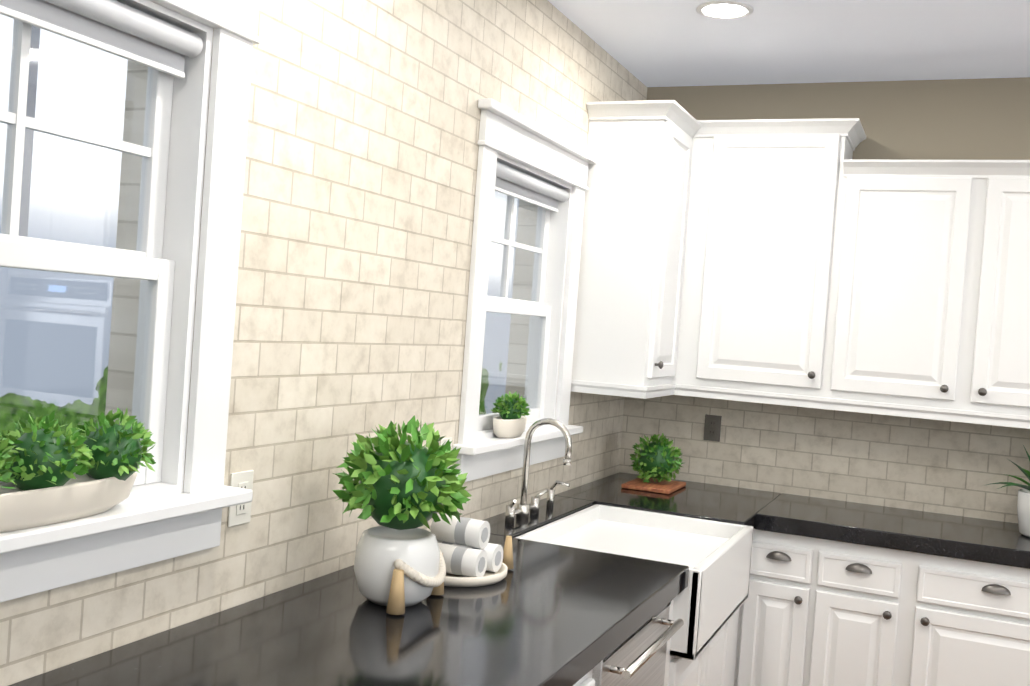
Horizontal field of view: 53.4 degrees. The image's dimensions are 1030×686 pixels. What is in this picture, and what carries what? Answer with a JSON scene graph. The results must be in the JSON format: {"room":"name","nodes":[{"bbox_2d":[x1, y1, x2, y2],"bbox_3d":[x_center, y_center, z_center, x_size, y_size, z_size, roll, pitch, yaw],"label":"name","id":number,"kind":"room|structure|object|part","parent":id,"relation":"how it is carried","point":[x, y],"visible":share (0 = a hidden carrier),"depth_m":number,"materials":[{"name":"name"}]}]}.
{"room":"kitchen","nodes":[
{"label":"kitchen","id":0,"kind":"room"},
{"bbox_2d":[0,0,646,685],"bbox_3d":[-0.648,0.121,2.406,0.220,2.740,5.880,5,1,23],"label":"wall","id":1,"kind":"structure","parent":0,"point":[360,178],"depth_m":2.57,"materials":[{"name":"tile"}]},
{"bbox_2d":[0,0,260,602],"bbox_3d":[-0.818,-0.179,1.748,0.205,1.210,1.020,5,1,23],"label":"window","id":2,"kind":"structure","parent":1,"relation":"in","point":[160,513],"depth_m":2.05,"materials":[{"name":"white wood"}]},
{"bbox_2d":[0,407,155,532],"bbox_3d":[-0.800,0.207,1.731,0.176,0.190,0.482,5,1,23],"label":"potted plant","id":3,"kind":"object","parent":2,"relation":"on","point":[42,485],"visible":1,"depth_m":1.73,"materials":[{"name":"beige"}]},
{"bbox_3d":[-0.804,0.269,1.729,0.087,0.066,0.440,5,1,23],"label":"pot","id":4,"kind":"part","parent":3,"relation":"part of","materials":[{"name":"beige ceramic"}]},
{"bbox_2d":[227,470,253,526],"bbox_3d":[-0.604,0.343,2.259,0.009,0.118,0.075,5,1,23],"label":"electrical outlet","id":5,"kind":"object","parent":1,"relation":"attached to","point":[239,514],"depth_m":2.26,"materials":[{"name":"white plastic"}]},
{"bbox_2d":[440,437,451,467],"bbox_3d":[-0.215,0.354,3.164,0.009,0.118,0.075,5,1,23],"label":"electrical outlet","id":6,"kind":"object","parent":1,"relation":"attached to","point":[442,441],"depth_m":3.16,"materials":[{"name":"white plastic"}]},
{"bbox_2d":[453,98,596,481],"bbox_3d":[0.016,-0.157,3.686,0.205,1.210,1.020,5,1,23],"label":"window","id":7,"kind":"structure","parent":1,"relation":"in","point":[531,162],"depth_m":3.71,"materials":[{"name":"white wood"}]},
{"bbox_2d":[491,391,529,437],"bbox_3d":[-0.015,0.244,3.547,0.141,0.159,0.220,5,1,23],"label":"potted plant","id":8,"kind":"object","parent":7,"relation":"on","point":[510,421],"visible":1,"depth_m":3.51,"materials":[{"name":"beige"}]},
{"bbox_3d":[-0.019,0.291,3.549,0.087,0.066,0.220,5,1,23],"label":"pot","id":9,"kind":"part","parent":8,"relation":"part of","materials":[{"name":"beige ceramic"}]},
{"bbox_2d":[571,100,695,391],"bbox_3d":[0.497,-0.387,4.268,0.328,1.104,0.415,5,1,23],"label":"upper cabinet","id":10,"kind":"object","parent":1,"relation":"attached to","point":[633,271],"depth_m":4.09,"materials":[{"name":"white wood"}]},
{"bbox_2d":[548,0,1029,86],"bbox_3d":[2.943,-1.025,0.874,7.840,0.120,5.880,5,1,23],"label":"ceiling","id":11,"kind":"structure","parent":0,"point":[661,43],"depth_m":3.90,"materials":[{"name":"white paint"}]},
{"bbox_2d":[696,0,753,19],"bbox_3d":[0.739,-1.171,3.610,0.199,0.009,0.199,4,1,17],"label":"recessed light","id":12,"kind":"object","parent":11,"relation":"in","point":[725,10],"visible":1,"depth_m":3.56,"materials":[{"name":"white"}]},
{"bbox_2d":[619,77,1029,522],"bbox_3d":[3.959,0.431,3.501,7.400,2.740,0.220,5,1,23],"label":"wall","id":13,"kind":"structure","parent":0,"point":[937,466],"depth_m":4.43,"materials":[{"name":"tile"}]},
{"bbox_2d":[703,414,721,441],"bbox_3d":[0.905,0.389,4.691,0.075,0.118,0.008,5,1,23],"label":"electrical outlet","id":14,"kind":"object","parent":13,"relation":"attached to","point":[712,428],"depth_m":4.69,"materials":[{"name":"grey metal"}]},
{"bbox_2d":[676,118,855,403],"bbox_3d":[1.070,-0.356,4.442,0.650,1.120,0.348,5,1,23],"label":"upper cabinet","id":15,"kind":"object","parent":13,"relation":"attached to","point":[798,262],"depth_m":4.27,"materials":[{"name":"white wood"}]},
{"bbox_2d":[828,160,1029,419],"bbox_3d":[1.824,-0.213,4.116,1.010,0.955,0.348,5,1,23],"label":"upper cabinet","id":16,"kind":"object","parent":13,"relation":"attached to","point":[933,274],"depth_m":4.01,"materials":[{"name":"white wood"}]},
{"bbox_3d":[2.738,1.827,0.929,7.840,0.120,5.880,5,1,23],"label":"floor","id":17,"kind":"structure","parent":0,"visible":0},
{"bbox_2d":[568,648,631,685],"bbox_3d":[-0.271,1.099,2.176,0.793,0.850,0.607,5,1,23],"label":"base cabinet","id":18,"kind":"object","parent":17,"relation":"on","point":[614,668],"depth_m":2.37,"materials":[{"name":"white wood"}]},
{"bbox_2d":[540,512,755,685],"bbox_3d":[0.298,1.114,3.498,0.793,0.850,0.905,5,1,23],"label":"farmhouse sink","id":19,"kind":"object","parent":17,"relation":"on","point":[723,563],"depth_m":3.57,"materials":[{"name":"white ceramic"}]},
{"bbox_2d":[8,472,779,685],"bbox_3d":[-0.234,0.642,2.222,0.758,0.062,5.436,5,1,23],"label":"countertop","id":20,"kind":"structure","parent":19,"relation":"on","point":[560,607],"depth_m":2.24,"materials":[{"name":"black stone"}]},
{"bbox_2d":[333,415,471,614],"bbox_3d":[-0.262,0.385,2.402,0.326,0.439,0.317,5,1,23],"label":"potted plant","id":21,"kind":"object","parent":20,"relation":"on","point":[401,491],"visible":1,"depth_m":2.33,"materials":[{"name":"green plant"}]},
{"bbox_2d":[430,514,513,586],"bbox_3d":[-0.151,0.527,2.699,0.280,0.160,0.300,5,1,23],"label":"tray","id":22,"kind":"object","parent":20,"relation":"on","point":[472,556],"visible":0.69,"depth_m":2.64,"materials":[{"name":"white fabric"}]},
{"bbox_2d":[621,433,685,493],"bbox_3d":[0.615,0.509,4.460,0.246,0.239,0.300,5,1,23],"label":"plant","id":23,"kind":"object","parent":20,"relation":"on","point":[656,462],"visible":1,"depth_m":4.43,"materials":[{"name":"green plant"}]},
{"bbox_2d":[616,584,699,685],"bbox_3d":[-0.016,1.106,2.769,0.793,0.850,0.683,5,1,23],"label":"base cabinet","id":24,"kind":"object","parent":17,"relation":"on","point":[663,648],"depth_m":2.87,"materials":[{"name":"white wood"}]},
{"bbox_2d":[567,596,683,685],"bbox_3d":[0.303,1.080,2.605,0.086,0.736,0.602,5,1,23],"label":"dishwasher","id":25,"kind":"object","parent":24,"relation":"in","point":[639,659],"depth_m":2.59,"materials":[{"name":"silver metal"}]},
{"bbox_2d":[756,532,811,685],"bbox_3d":[1.119,1.159,4.251,0.273,0.850,0.628,5,1,23],"label":"base cabinet","id":26,"kind":"object","parent":17,"relation":"on","point":[787,561],"depth_m":3.95,"materials":[{"name":"white wood"}]},
{"bbox_2d":[800,540,907,685],"bbox_3d":[1.398,1.181,4.130,0.337,0.850,0.628,5,1,23],"label":"base cabinet","id":27,"kind":"object","parent":17,"relation":"on","point":[856,592],"depth_m":3.85,"materials":[{"name":"white wood"}]},
{"bbox_2d":[896,552,1029,685],"bbox_3d":[1.809,1.214,3.953,0.560,0.850,0.628,5,1,23],"label":"base cabinet","id":28,"kind":"object","parent":17,"relation":"on","point":[963,623],"depth_m":3.70,"materials":[{"name":"white wood"}]},
{"bbox_2d":[756,493,1029,571],"bbox_3d":[1.841,0.759,3.934,1.707,0.062,0.648,5,1,23],"label":"countertop","id":29,"kind":"structure","parent":28,"relation":"on","point":[981,541],"depth_m":3.90,"materials":[{"name":"black stone"}]},
{"bbox_2d":[983,445,1029,537],"bbox_3d":[2.027,0.533,3.868,0.449,0.417,0.400,3,1,-35],"label":"spiky plant","id":30,"kind":"object","parent":29,"relation":"on","point":[1023,505],"visible":1,"depth_m":3.89,"materials":[{"name":"green plant"}]},
{"label":"outside","id":31,"kind":"structure","parent":0,"visible":0},
{"bbox_2d":[0,14,517,464],"bbox_3d":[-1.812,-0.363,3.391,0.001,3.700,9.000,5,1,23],"label":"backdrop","id":32,"kind":"structure","parent":31,"point":[78,237],"depth_m":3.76,"materials":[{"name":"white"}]}
]}

